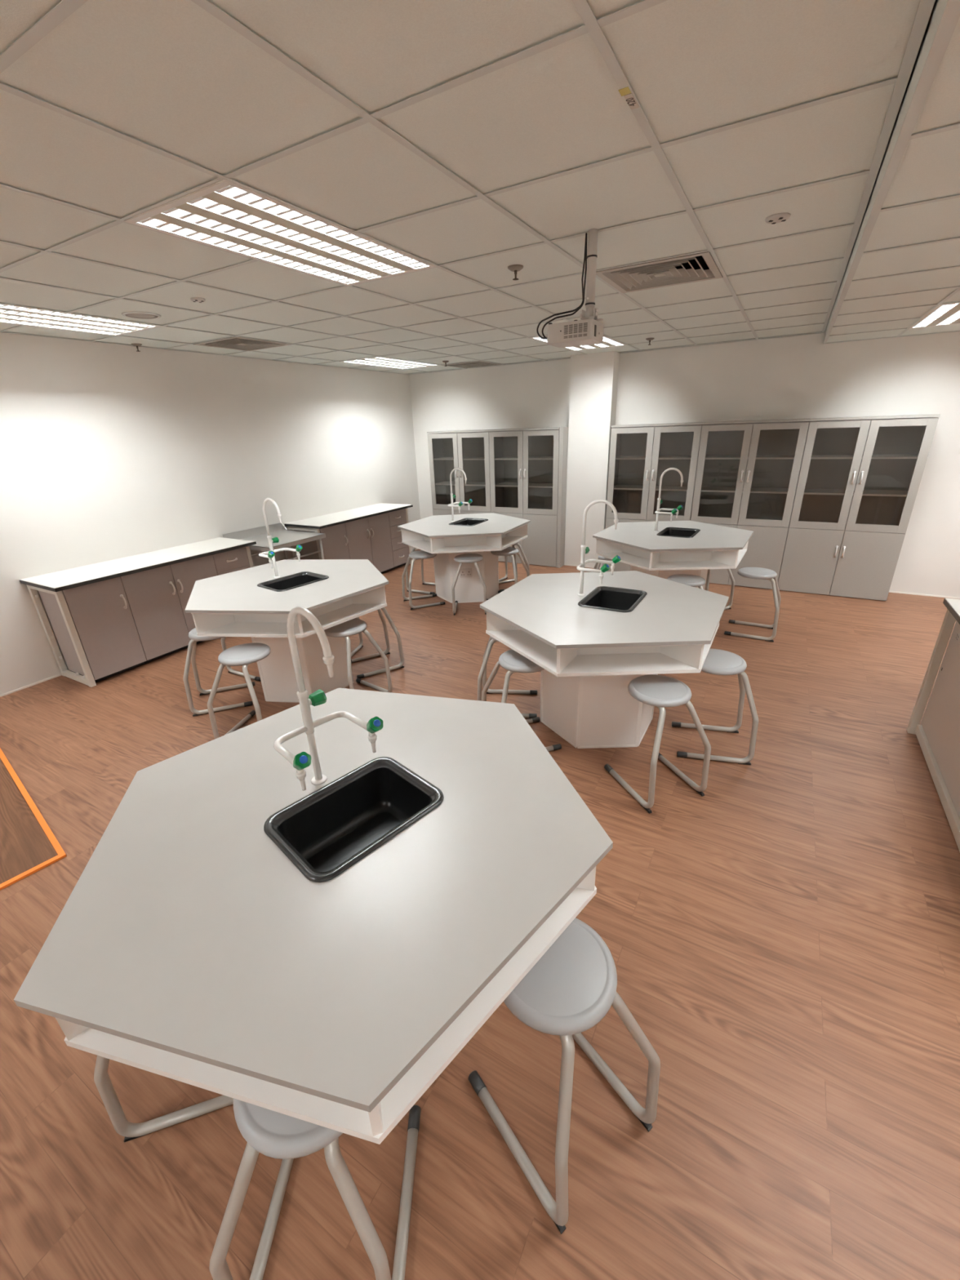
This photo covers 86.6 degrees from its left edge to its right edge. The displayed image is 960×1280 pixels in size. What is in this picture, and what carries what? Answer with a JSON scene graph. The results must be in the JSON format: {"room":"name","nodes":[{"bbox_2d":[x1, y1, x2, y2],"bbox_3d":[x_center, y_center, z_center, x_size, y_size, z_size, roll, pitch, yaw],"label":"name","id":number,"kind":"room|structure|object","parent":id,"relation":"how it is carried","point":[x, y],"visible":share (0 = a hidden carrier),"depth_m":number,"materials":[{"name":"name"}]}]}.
{"room":"science classroom","nodes":[
{"label":"science classroom","id":0,"kind":"room"},
{"bbox_2d":[0,331,420,694],"bbox_3d":[-3.379,-1.201,4.342,0.120,2.930,9.600,11,26,28],"label":"wall","id":1,"kind":"structure","parent":0,"point":[108,451],"depth_m":4.74,"materials":[{"name":"paint"}]},
{"bbox_2d":[0,548,418,697],"bbox_3d":[-3.307,0.101,4.796,0.006,0.014,9.480,11,26,28],"label":"baseboard","id":2,"kind":"structure","parent":1,"relation":"attached to","point":[60,674],"depth_m":4.18,"materials":[{"name":"white"}]},
{"bbox_2d":[0,549,959,1279],"bbox_3d":[0.341,0.831,2.847,8.404,0.080,9.480,11,26,28],"label":"floor","id":3,"kind":"structure","parent":0,"point":[784,937],"depth_m":1.65,"materials":[{"name":"wood"}]},
{"bbox_2d":[0,747,66,890],"bbox_3d":[-3.008,0.970,2.696,1.900,0.012,0.900,16,29,36],"label":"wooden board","id":4,"kind":"object","parent":3,"relation":"on","point":[28,845],"visible":1,"depth_m":2.58,"materials":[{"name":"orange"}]},
{"bbox_2d":[38,577,146,682],"bbox_3d":[-3.213,-0.114,4.258,0.482,0.818,0.413,11,26,28],"label":"base cabinet","id":5,"kind":"object","parent":3,"relation":"on","point":[100,612],"visible":0.94,"depth_m":4.14,"materials":[{"name":"laminate"}]},
{"bbox_2d":[26,546,253,687],"bbox_3d":[-2.956,-0.333,4.752,0.494,0.823,1.693,11,26,28],"label":"frame","id":6,"kind":"object","parent":3,"relation":"on","point":[88,679],"visible":0.55,"depth_m":4.10,"materials":[{"name":"beige metal"}]},
{"bbox_2d":[19,537,256,591],"bbox_3d":[-2.940,-0.721,4.570,0.582,0.030,1.749,11,26,28],"label":"countertop","id":7,"kind":"structure","parent":6,"relation":"on","point":[60,580],"depth_m":4.36,"materials":[{"name":"white"}]},
{"bbox_2d":[93,1055,233,1142],"bbox_3d":[-0.882,1.069,1.539,0.406,0.575,0.367,-9,24,-15],"label":"stool","id":8,"kind":"object","parent":3,"relation":"on","point":[131,1131],"visible":0.17,"depth_m":1.44,"materials":[{"name":"grey metal"}]},
{"bbox_2d":[120,555,217,663],"bbox_3d":[-2.905,-0.332,4.753,0.482,0.818,0.829,11,26,28],"label":"base cabinet","id":9,"kind":"object","parent":3,"relation":"on","point":[157,598],"visible":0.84,"depth_m":4.53,"materials":[{"name":"laminate"}]},
{"bbox_2d":[182,627,255,716],"bbox_3d":[-1.935,0.188,3.737,0.406,0.575,0.367,-10,24,-17],"label":"stool","id":10,"kind":"object","parent":3,"relation":"on","point":[191,653],"visible":0.8,"depth_m":3.65,"materials":[{"name":"grey metal"}]},
{"bbox_2d":[212,546,249,575],"bbox_3d":[-2.612,-0.543,5.229,0.475,0.818,0.362,11,26,28],"label":"drawer","id":11,"kind":"object","parent":3,"relation":"on","point":[234,560],"visible":0.27,"depth_m":5.01,"materials":[{"name":"laminate"}]},
{"bbox_2d":[207,642,271,738],"bbox_3d":[-1.494,0.349,3.314,0.367,0.575,0.406,2,23,11],"label":"stool","id":12,"kind":"object","parent":3,"relation":"on","point":[244,655],"visible":0.79,"depth_m":3.17,"materials":[{"name":"grey metal"}]},
{"bbox_2d":[221,636,261,681],"bbox_3d":[-1.876,-0.021,4.233,0.407,0.575,0.367,10,26,27],"label":"stool","id":13,"kind":"object","parent":3,"relation":"on","point":[223,642],"visible":0.23,"depth_m":4.19,"materials":[{"name":"grey metal"}]},
{"bbox_2d":[222,522,325,559],"bbox_3d":[-2.226,-0.797,5.727,0.708,0.875,0.770,11,26,28],"label":"steel table","id":14,"kind":"object","parent":3,"relation":"on","point":[286,538],"visible":0.3,"depth_m":5.63,"materials":[{"name":"silver metal"}]},
{"bbox_2d":[185,559,388,702],"bbox_3d":[-1.389,-0.050,3.917,1.508,0.836,1.306,1,23,7],"label":"lab table","id":15,"kind":"object","parent":3,"relation":"on","point":[232,604],"visible":0.88,"depth_m":3.62,"materials":[{"name":"laminate"}]},
{"bbox_2d":[258,497,302,577],"bbox_3d":[-1.482,-0.732,3.709,0.229,0.589,0.273,15,28,35],"label":"faucet","id":16,"kind":"object","parent":15,"relation":"on","point":[270,556],"visible":1,"depth_m":3.75,"materials":[{"name":"white metal"}]},
{"bbox_2d":[257,571,328,591],"bbox_3d":[-1.366,-0.362,3.768,0.326,0.166,0.436,15,28,35],"label":"sink","id":17,"kind":"object","parent":15,"relation":"in","point":[300,579],"visible":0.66,"depth_m":3.84,"materials":[{"name":"black plastic"}]},
{"bbox_2d":[233,596,353,622],"bbox_3d":[-1.400,-0.348,3.792,0.940,0.151,0.814,1,23,7],"label":"shelf","id":18,"kind":"object","parent":15,"relation":"attached to","point":[331,613],"depth_m":3.45,"materials":[{"name":"white laminate"}]},
{"bbox_2d":[13,688,613,1144],"bbox_3d":[-0.374,0.861,1.650,1.508,0.836,1.306,4,23,13],"label":"lab table","id":19,"kind":"object","parent":3,"relation":"on","point":[188,948],"visible":0.9,"depth_m":1.15,"materials":[{"name":"laminate"}]},
{"bbox_2d":[273,606,382,791],"bbox_3d":[-0.448,0.188,1.419,0.229,0.589,0.273,19,30,40],"label":"faucet","id":20,"kind":"object","parent":19,"relation":"on","point":[302,760],"visible":1,"depth_m":1.45,"materials":[{"name":"white metal"}]},
{"bbox_2d":[263,756,444,882],"bbox_3d":[-0.350,0.555,1.485,0.326,0.166,0.436,19,30,40],"label":"sink","id":21,"kind":"object","parent":19,"relation":"in","point":[328,830],"visible":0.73,"depth_m":1.55,"materials":[{"name":"black plastic"}]},
{"bbox_2d":[208,1098,421,1279],"bbox_3d":[-0.365,1.194,1.193,0.367,0.575,0.406,-2,23,1],"label":"stool","id":22,"kind":"object","parent":3,"relation":"on","point":[268,1132],"visible":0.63,"depth_m":1.01,"materials":[{"name":"grey metal"}]},
{"bbox_2d":[293,523,350,559],"bbox_3d":[-1.921,-1.031,6.334,0.482,0.818,0.417,11,26,28],"label":"base cabinet","id":23,"kind":"object","parent":3,"relation":"on","point":[335,545],"visible":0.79,"depth_m":6.15,"materials":[{"name":"laminate"}]},
{"bbox_2d":[287,508,411,564],"bbox_3d":[-1.660,-1.253,6.834,0.494,0.823,1.714,11,26,28],"label":"frame","id":24,"kind":"object","parent":3,"relation":"on","point":[290,528],"visible":0.11,"depth_m":6.05,"materials":[{"name":"beige metal"}]},
{"bbox_2d":[284,502,413,528],"bbox_3d":[-1.643,-1.641,6.652,0.582,0.030,1.770,11,26,28],"label":"countertop","id":25,"kind":"structure","parent":24,"relation":"on","point":[350,515],"depth_m":6.45,"materials":[{"name":"white"}]},
{"bbox_2d":[351,617,363,657],"bbox_3d":[-1.304,-0.141,4.468,0.367,0.575,0.406,3,23,12],"label":"stool","id":26,"kind":"object","parent":3,"relation":"on","point":[361,645],"visible":0.05,"depth_m":4.65,"materials":[{"name":"grey metal"}]},
{"bbox_2d":[324,618,392,692],"bbox_3d":[-0.926,0.166,3.701,0.406,0.575,0.367,15,28,35],"label":"stool","id":27,"kind":"object","parent":3,"relation":"on","point":[354,626],"visible":0.65,"depth_m":3.58,"materials":[{"name":"grey metal"}]},
{"bbox_2d":[345,512,394,573],"bbox_3d":[-1.611,-1.251,6.831,0.482,0.818,0.830,11,26,28],"label":"base cabinet","id":28,"kind":"object","parent":3,"relation":"on","point":[368,538],"visible":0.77,"depth_m":6.73,"materials":[{"name":"laminate"}]},
{"bbox_2d":[351,607,404,678],"bbox_3d":[-0.901,-0.049,4.210,0.407,0.575,0.367,-14,26,-26],"label":"stool","id":29,"kind":"object","parent":3,"relation":"on","point":[400,665],"visible":0.41,"depth_m":4.22,"materials":[{"name":"grey metal"}]},
{"bbox_2d":[388,508,408,569],"bbox_3d":[-1.314,-1.464,7.314,0.475,0.818,0.377,11,26,28],"label":"base cabinet","id":30,"kind":"object","parent":3,"relation":"on","point":[400,550],"visible":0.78,"depth_m":7.18,"materials":[{"name":"laminate"}]},
{"bbox_2d":[405,546,435,594],"bbox_3d":[-0.655,-0.895,6.209,0.406,0.575,0.367,10,26,27],"label":"stool","id":31,"kind":"object","parent":3,"relation":"on","point":[414,548],"visible":0.36,"depth_m":6.22,"materials":[{"name":"grey metal"}]},
{"bbox_2d":[401,550,444,609],"bbox_3d":[-0.655,-0.693,5.728,0.406,0.575,0.367,-10,24,-18],"label":"stool","id":32,"kind":"object","parent":3,"relation":"on","point":[420,554],"visible":0.95,"depth_m":5.64,"materials":[{"name":"grey metal"}]},
{"bbox_2d":[426,429,496,515],"bbox_3d":[-0.205,-2.142,7.566,1.010,1.797,0.428,11,26,28],"label":"display cabinet","id":33,"kind":"object","parent":3,"relation":"on","point":[468,451],"visible":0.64,"depth_m":7.51,"materials":[{"name":"grey wood"}]},
{"bbox_2d":[433,457,484,460],"bbox_3d":[-0.210,-2.633,7.384,0.974,0.018,0.362,11,26,28],"label":"shelf","id":34,"kind":"object","parent":33,"relation":"attached to","point":[434,458],"depth_m":7.34,"materials":[{"name":"white laminate"}]},
{"bbox_2d":[435,480,485,486],"bbox_3d":[-0.198,-2.310,7.519,0.974,0.018,0.362,11,26,28],"label":"shelf","id":35,"kind":"object","parent":33,"relation":"attached to","point":[437,483],"depth_m":7.48,"materials":[{"name":"white laminate"}]},
{"bbox_2d":[397,512,530,603],"bbox_3d":[-0.163,-0.937,5.926,1.306,0.836,1.508,-16,26,-29],"label":"lab table","id":36,"kind":"object","parent":3,"relation":"on","point":[433,534],"visible":0.93,"depth_m":5.68,"materials":[{"name":"laminate"}]},
{"bbox_2d":[447,467,472,521],"bbox_3d":[-0.243,-1.635,5.755,0.229,0.589,0.273,9,25,25],"label":"faucet","id":37,"kind":"object","parent":36,"relation":"on","point":[451,504],"visible":1,"depth_m":5.76,"materials":[{"name":"white metal"}]},
{"bbox_2d":[423,533,506,546],"bbox_3d":[-0.174,-1.236,5.801,0.814,0.151,0.940,-16,26,-29],"label":"shelf","id":38,"kind":"object","parent":36,"relation":"attached to","point":[480,541],"depth_m":5.44,"materials":[{"name":"white laminate"}]},
{"bbox_2d":[459,568,472,577],"bbox_3d":[-0.157,-0.744,5.649,0.138,0.100,0.010,-3,23,-2],"label":"power socket","id":39,"kind":"object","parent":36,"relation":"attached to","point":[464,572],"depth_m":5.65,"materials":[{"name":"white plastic"}]},
{"bbox_2d":[448,518,488,525],"bbox_3d":[-0.125,-1.277,5.842,0.326,0.166,0.436,9,25,25],"label":"sink","id":40,"kind":"object","parent":36,"relation":"in","point":[464,522],"visible":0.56,"depth_m":5.96,"materials":[{"name":"black plastic"}]},
{"bbox_2d":[451,553,487,615],"bbox_3d":[-0.113,-0.607,5.474,0.367,0.575,0.407,-1,23,2],"label":"stool","id":41,"kind":"object","parent":3,"relation":"on","point":[466,557],"visible":0.95,"depth_m":5.31,"materials":[{"name":"grey metal"}]},
{"bbox_2d":[477,635,537,718],"bbox_3d":[0.193,0.199,3.521,0.407,0.575,0.367,1,23,7],"label":"stool","id":42,"kind":"object","parent":3,"relation":"on","point":[482,673],"visible":0.32,"depth_m":3.44,"materials":[{"name":"grey metal"}]},
{"bbox_2d":[486,546,528,599],"bbox_3d":[0.312,-0.732,5.734,0.406,0.575,0.367,10,26,26],"label":"stool","id":43,"kind":"object","parent":3,"relation":"on","point":[509,551],"visible":0.63,"depth_m":5.55,"materials":[{"name":"grey metal"}]},
{"bbox_2d":[498,541,529,591],"bbox_3d":[0.349,-0.928,6.200,0.406,0.575,0.367,-11,24,-20],"label":"stool","id":44,"kind":"object","parent":3,"relation":"on","point":[517,543],"visible":0.4,"depth_m":6.14,"materials":[{"name":"grey metal"}]},
{"bbox_2d":[481,648,561,751],"bbox_3d":[0.242,0.369,3.109,0.407,0.575,0.367,-8,24,-15],"label":"stool","id":45,"kind":"object","parent":3,"relation":"on","point":[511,660],"visible":0.54,"depth_m":2.96,"materials":[{"name":"grey metal"}]},
{"bbox_2d":[488,426,559,567],"bbox_3d":[0.673,-1.977,7.092,1.010,1.797,0.428,11,26,28],"label":"display cabinet","id":46,"kind":"object","parent":3,"relation":"on","point":[524,463],"visible":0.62,"depth_m":7.04,"materials":[{"name":"grey"}]},
{"bbox_2d":[494,456,553,459],"bbox_3d":[0.667,-2.467,6.910,0.974,0.018,0.362,11,26,28],"label":"shelf","id":47,"kind":"object","parent":46,"relation":"attached to","point":[495,457],"depth_m":6.84,"materials":[{"name":"white laminate"}]},
{"bbox_2d":[495,482,552,488],"bbox_3d":[0.679,-2.145,7.046,0.974,0.018,0.362,11,26,28],"label":"shelf","id":48,"kind":"object","parent":46,"relation":"attached to","point":[549,485],"depth_m":6.99,"materials":[{"name":"white laminate"}]},
{"bbox_2d":[556,426,568,568],"bbox_3d":[1.145,-1.897,6.859,0.051,1.797,0.386,11,26,28],"label":"filler panel","id":49,"kind":"object","parent":3,"relation":"on","point":[563,432],"visible":0.56,"depth_m":6.71,"materials":[{"name":"laminate"}]},
{"bbox_2d":[467,918,660,1234],"bbox_3d":[0.220,1.094,1.380,0.367,0.575,0.406,-17,27,-31],"label":"stool","id":50,"kind":"object","parent":3,"relation":"on","point":[572,986],"visible":0.8,"depth_m":1.26,"materials":[{"name":"grey plastic"}]},
{"bbox_2d":[593,555,612,569],"bbox_3d":[1.349,-0.610,5.349,0.407,0.575,0.367,2,23,11],"label":"stool","id":51,"kind":"object","parent":3,"relation":"on","point":[597,566],"visible":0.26,"depth_m":5.20,"materials":[{"name":"grey metal"}]},
{"bbox_2d":[480,570,728,748],"bbox_3d":[0.766,0.147,3.254,1.306,0.836,1.508,-14,26,-26],"label":"lab table","id":52,"kind":"object","parent":3,"relation":"on","point":[589,658],"visible":0.93,"depth_m":2.95,"materials":[{"name":"laminate"}]},
{"bbox_2d":[576,498,621,595],"bbox_3d":[0.708,-0.544,3.063,0.229,0.589,0.273,11,26,28],"label":"faucet","id":53,"kind":"object","parent":52,"relation":"on","point":[584,549],"visible":1,"depth_m":3.06,"materials":[{"name":"white metal"}]},
{"bbox_2d":[577,586,647,612],"bbox_3d":[0.818,-0.184,3.147,0.326,0.166,0.436,11,26,28],"label":"sink","id":54,"kind":"object","parent":52,"relation":"in","point":[602,597],"visible":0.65,"depth_m":3.27,"materials":[{"name":"black plastic"}]},
{"bbox_2d":[577,646,660,654],"bbox_3d":[0.755,-0.152,3.129,0.814,0.151,0.940,-14,26,-27],"label":"shelf","id":55,"kind":"object","parent":52,"relation":"attached to","point":[646,650],"depth_m":2.78,"materials":[{"name":"white laminate"}]},
{"bbox_2d":[603,422,703,571],"bbox_3d":[2.119,-1.704,6.312,1.010,1.797,0.428,11,26,28],"label":"display cabinet","id":56,"kind":"object","parent":3,"relation":"on","point":[639,454],"visible":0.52,"depth_m":6.22,"materials":[{"name":"grey"}]},
{"bbox_2d":[613,484,687,491],"bbox_3d":[2.126,-1.872,6.265,0.974,0.018,0.362,11,26,28],"label":"shelf","id":57,"kind":"object","parent":56,"relation":"attached to","point":[664,487],"depth_m":6.20,"materials":[{"name":"white laminate"}]},
{"bbox_2d":[615,455,691,459],"bbox_3d":[2.114,-2.195,6.130,0.974,0.018,0.362,11,26,28],"label":"shelf","id":58,"kind":"object","parent":56,"relation":"attached to","point":[617,457],"depth_m":6.04,"materials":[{"name":"white laminate"}]},
{"bbox_2d":[604,675,711,813],"bbox_3d":[0.943,0.517,2.693,0.367,0.575,0.406,-10,24,-18],"label":"stool","id":59,"kind":"object","parent":3,"relation":"on","point":[661,691],"visible":1,"depth_m":2.58,"materials":[{"name":"grey metal"}]},
{"bbox_2d":[592,520,753,590],"bbox_3d":[1.852,-0.633,5.020,1.306,0.836,1.508,-13,25,-25],"label":"lab table","id":60,"kind":"object","parent":3,"relation":"on","point":[637,544],"visible":0.63,"depth_m":4.61,"materials":[{"name":"laminate"}]},
{"bbox_2d":[622,545,711,561],"bbox_3d":[1.841,-0.932,4.895,0.814,0.151,0.940,-13,25,-25],"label":"shelf","id":61,"kind":"object","parent":60,"relation":"attached to","point":[682,556],"depth_m":4.54,"materials":[{"name":"white laminate"}]},
{"bbox_2d":[653,467,683,531],"bbox_3d":[1.787,-1.320,4.820,0.229,0.589,0.273,12,27,30],"label":"faucet","id":62,"kind":"object","parent":60,"relation":"on","point":[660,501],"visible":1,"depth_m":4.81,"materials":[{"name":"white metal"}]},
{"bbox_2d":[657,527,700,537],"bbox_3d":[1.905,-0.960,4.902,0.326,0.166,0.436,12,27,30],"label":"sink","id":63,"kind":"object","parent":60,"relation":"in","point":[668,531],"visible":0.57,"depth_m":5.01,"materials":[{"name":"black plastic"}]},
{"bbox_2d":[666,573,706,589],"bbox_3d":[1.785,-0.253,4.457,0.367,0.575,0.406,-2,23,0],"label":"stool","id":64,"kind":"object","parent":3,"relation":"on","point":[693,580],"visible":0.39,"depth_m":4.34,"materials":[{"name":"grey plastic"}]},
{"bbox_2d":[671,648,758,764],"bbox_3d":[1.392,0.371,3.001,0.406,0.575,0.367,4,23,14],"label":"stool","id":65,"kind":"object","parent":3,"relation":"on","point":[717,662],"visible":0.82,"depth_m":2.89,"materials":[{"name":"grey metal"}]},
{"bbox_2d":[705,568,734,609],"bbox_3d":[2.356,-0.615,5.272,0.406,0.575,0.367,-11,24,-19],"label":"stool","id":66,"kind":"object","parent":3,"relation":"on","point":[731,577],"visible":0.3,"depth_m":5.25,"materials":[{"name":"grey metal"}]},
{"bbox_2d":[690,418,809,589],"bbox_3d":[2.997,-1.539,5.838,1.010,1.797,0.428,11,26,28],"label":"display cabinet","id":67,"kind":"object","parent":3,"relation":"on","point":[748,471],"visible":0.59,"depth_m":5.74,"materials":[{"name":"grey"}]},
{"bbox_2d":[701,486,788,493],"bbox_3d":[3.004,-1.707,5.792,0.974,0.018,0.362,11,26,28],"label":"shelf","id":68,"kind":"object","parent":67,"relation":"attached to","point":[776,490],"depth_m":5.72,"materials":[{"name":"white laminate"}]},
{"bbox_2d":[705,455,794,459],"bbox_3d":[2.992,-2.030,5.657,0.974,0.018,0.362,11,26,28],"label":"shelf","id":69,"kind":"object","parent":67,"relation":"attached to","point":[707,457],"depth_m":5.54,"materials":[{"name":"white laminate"}]},
{"bbox_2d":[724,567,781,641],"bbox_3d":[2.496,-0.341,4.604,0.407,0.575,0.367,11,26,29],"label":"stool","id":70,"kind":"object","parent":3,"relation":"on","point":[760,573],"visible":1,"depth_m":4.50,"materials":[{"name":"grey metal"}]},
{"bbox_2d":[777,413,940,600],"bbox_3d":[3.875,-1.374,5.365,1.010,1.797,0.428,11,26,28],"label":"display cabinet","id":71,"kind":"object","parent":3,"relation":"on","point":[859,481],"visible":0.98,"depth_m":5.32,"materials":[{"name":"grey wood"}]},
{"bbox_2d":[804,488,907,497],"bbox_3d":[3.882,-1.542,5.318,0.974,0.018,0.362,11,26,28],"label":"shelf","id":72,"kind":"object","parent":71,"relation":"attached to","point":[841,491],"depth_m":5.25,"materials":[{"name":"white laminate"}]},
{"bbox_2d":[810,454,918,458],"bbox_3d":[3.869,-1.864,5.183,0.974,0.018,0.362,11,26,28],"label":"shelf","id":73,"kind":"object","parent":71,"relation":"attached to","point":[812,456],"depth_m":5.06,"materials":[{"name":"white laminate"}]},
{"bbox_2d":[906,608,959,852],"bbox_3d":[2.475,0.526,2.213,0.568,0.823,1.698,11,26,28],"label":"frame","id":74,"kind":"object","parent":3,"relation":"on","point":[914,727],"visible":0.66,"depth_m":2.90,"materials":[{"name":"beige metal"}]},
{"bbox_2d":[920,621,959,819],"bbox_3d":[2.289,0.470,2.326,0.020,0.792,1.647,11,26,28],"label":"panel","id":75,"kind":"object","parent":74,"relation":"attached to","point":[940,721],"visible":0.99,"depth_m":2.75,"materials":[{"name":"white"}]},
{"bbox_2d":[942,598,959,624],"bbox_3d":[2.457,0.133,2.046,0.607,0.030,1.752,11,26,28],"label":"countertop","id":76,"kind":"structure","parent":74,"relation":"on","point":[952,605],"depth_m":2.76,"materials":[{"name":"grey"}]},
{"bbox_2d":[0,0,959,373],"bbox_3d":[0.252,-1.553,1.850,8.404,0.097,9.480,11,26,28],"label":"ceiling","id":77,"kind":"structure","parent":0,"point":[171,77],"depth_m":1.55,"materials":[{"name":"tile"}]},
{"bbox_2d":[0,303,161,336],"bbox_3d":[-2.858,-2.152,3.337,0.596,0.091,1.196,11,26,28],"label":"ceiling light","id":78,"kind":"object","parent":77,"relation":"attached to","point":[13,314],"visible":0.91,"depth_m":3.46,"materials":[{"name":"white plastic"}]},
{"bbox_2d":[121,311,160,319],"bbox_3d":[-2.232,-2.141,3.361,0.224,0.008,0.224,11,26,28],"label":"ceiling speaker","id":79,"kind":"object","parent":77,"relation":"attached to","point":[133,314],"visible":1,"depth_m":3.34,"materials":[{"name":"white plastic"}]},
{"bbox_2d":[124,313,157,318],"bbox_3d":[-2.232,-2.140,3.361,0.188,0.002,0.188,11,26,28],"label":"grille","id":80,"kind":"object","parent":79,"relation":"attached to","point":[129,315],"depth_m":3.36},
{"bbox_2d":[193,336,290,351],"bbox_3d":[-2.116,-2.699,4.520,0.588,0.137,0.588,11,26,28],"label":"air vent","id":81,"kind":"object","parent":77,"relation":"attached to","point":[231,343],"visible":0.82,"depth_m":4.53,"materials":[{"name":"grey metal"}]},
{"bbox_2d":[124,179,436,285],"bbox_3d":[-0.774,-1.760,2.212,0.596,0.091,1.196,11,26,28],"label":"ceiling light","id":82,"kind":"object","parent":77,"relation":"attached to","point":[224,215],"visible":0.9,"depth_m":2.09,"materials":[{"name":"white"}]},
{"bbox_2d":[340,356,437,368],"bbox_3d":[-1.076,-3.417,6.198,0.596,0.091,1.196,11,26,28],"label":"ceiling light","id":83,"kind":"object","parent":77,"relation":"attached to","point":[375,361],"visible":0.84,"depth_m":6.17,"materials":[{"name":"white plastic"}]},
{"bbox_2d":[0,0,935,374],"bbox_3d":[-1.138,-1.859,2.579,5.208,0.014,9.480,11,26,28],"label":"ceiling grid","id":84,"kind":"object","parent":77,"relation":"attached to","point":[64,9],"depth_m":1.69,"materials":[{"name":"white metal"}]},
{"bbox_2d":[441,360,502,368],"bbox_3d":[-0.110,-3.655,6.624,0.588,0.137,0.588,11,26,28],"label":"air vent","id":85,"kind":"object","parent":77,"relation":"attached to","point":[476,363],"visible":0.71,"depth_m":6.65,"materials":[{"name":"grey metal"}]},
{"bbox_2d":[507,264,523,280],"bbox_3d":[0.185,-1.906,2.648,0.082,0.058,0.082,11,26,28],"label":"sprinkler head","id":86,"kind":"object","parent":77,"relation":"attached to","point":[514,268],"visible":1,"depth_m":2.63},
{"bbox_2d":[529,335,626,351],"bbox_3d":[1.008,-3.024,5.074,0.596,0.091,1.196,11,26,28],"label":"ceiling light","id":87,"kind":"object","parent":77,"relation":"attached to","point":[606,341],"visible":0.28,"depth_m":5.38,"materials":[{"name":"white plastic"}]},
{"bbox_2d":[579,228,603,320],"bbox_3d":[0.483,-1.606,2.233,0.130,0.360,0.137,-6,23,-9],"label":"mount","id":88,"kind":"object","parent":77,"relation":"hanging from","point":[592,256],"visible":0.84,"depth_m":2.23,"materials":[{"name":"grey metal"}]},
{"bbox_2d":[546,319,603,347],"bbox_3d":[0.437,-1.412,2.343,0.221,0.085,0.174,11,26,28],"label":"projector","id":89,"kind":"object","parent":88,"relation":"hanging from","point":[586,331],"visible":1,"depth_m":2.29,"materials":[{"name":"grey plastic"}]},
{"bbox_2d":[536,232,586,339],"bbox_3d":[0.360,-1.571,2.277,0.214,0.385,0.037,5,24,17],"label":"cable","id":90,"kind":"object","parent":89,"relation":"attached to","point":[580,305],"visible":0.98,"depth_m":2.28,"materials":[{"name":"black rubber"}]},
{"bbox_2d":[542,243,586,337],"bbox_3d":[0.377,-1.572,2.288,0.196,0.393,0.026,5,24,16],"label":"cable","id":91,"kind":"object","parent":89,"relation":"attached to","point":[575,311],"visible":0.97,"depth_m":2.30,"materials":[{"name":"black rubber"}]},
{"bbox_2d":[577,323,582,337],"bbox_3d":[0.444,-1.369,2.250,0.018,0.050,0.002,11,26,28],"label":"vent grille","id":92,"kind":"object","parent":89,"relation":"attached to","point":[580,325],"depth_m":2.25,"materials":[{"name":"grey plastic"}]},
{"bbox_2d":[582,322,587,336],"bbox_3d":[0.463,-1.366,2.239,0.018,0.050,0.002,11,26,28],"label":"vent grille","id":93,"kind":"object","parent":89,"relation":"attached to","point":[584,324],"depth_m":2.24,"materials":[{"name":"grey plastic"}]},
{"bbox_2d":[618,86,639,110],"bbox_3d":[0.377,-1.367,1.287,0.025,0.002,0.104,11,26,28],"label":"sticker","id":94,"kind":"object","parent":77,"relation":"attached to","point":[625,91],"visible":1,"depth_m":1.28,"materials":[{"name":"yellow"}]},
{"bbox_2d":[595,251,723,293],"bbox_3d":[1.010,-2.111,2.834,0.588,0.137,0.588,11,26,28],"label":"air vent","id":95,"kind":"object","parent":77,"relation":"attached to","point":[698,267],"visible":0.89,"depth_m":2.90,"materials":[{"name":"white metal"}]},
{"bbox_2d":[764,213,790,224],"bbox_3d":[1.233,-1.743,2.110,0.092,0.014,0.092,-2,23,0],"label":"smoke detector","id":96,"kind":"object","parent":77,"relation":"attached to","point":[774,219],"visible":1,"depth_m":2.09,"materials":[{"name":"grey plastic"}]},
{"bbox_2d":[822,0,947,342],"bbox_3d":[1.132,-1.406,1.366,0.006,0.145,9.480,11,26,28],"label":"trim","id":97,"kind":"structure","parent":77,"relation":"attached to","point":[939,6],"depth_m":1.35,"materials":[{"name":"metal"}]},
{"bbox_2d":[822,0,959,343],"bbox_3d":[2.517,-1.082,0.648,3.190,0.014,9.482,11,26,28],"label":"ceiling grid","id":98,"kind":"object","parent":77,"relation":"attached to","point":[951,15],"depth_m":1.48,"materials":[{"name":"white metal"}]},
{"bbox_2d":[909,302,959,328],"bbox_3d":[3.661,-2.470,3.763,0.596,0.091,1.196,11,26,28],"label":"ceiling light","id":99,"kind":"object","parent":77,"relation":"attached to","point":[944,313],"visible":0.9,"depth_m":3.92,"materials":[{"name":"white plastic"}]},
{"bbox_2d":[564,351,619,567],"bbox_3d":[1.427,-2.318,6.605,0.537,2.750,0.220,11,26,28],"label":"wall pillar","id":100,"kind":"structure","parent":0,"point":[593,377],"depth_m":6.43,"materials":[{"name":"paint"}]},
{"bbox_2d":[408,328,959,597],"bbox_3d":[2.719,-2.159,6.084,8.524,2.930,0.120,11,26,28],"label":"wall","id":101,"kind":"structure","parent":0,"point":[798,376],"depth_m":5.50,"materials":[{"name":"paint"}]},
{"bbox_2d":[564,564,959,599],"bbox_3d":[2.632,-0.838,6.505,8.398,0.014,0.226,11,26,28],"label":"baseboard","id":102,"kind":"structure","parent":101,"relation":"attached to","point":[564,564],"depth_m":5.50,"materials":[{"name":"white"}]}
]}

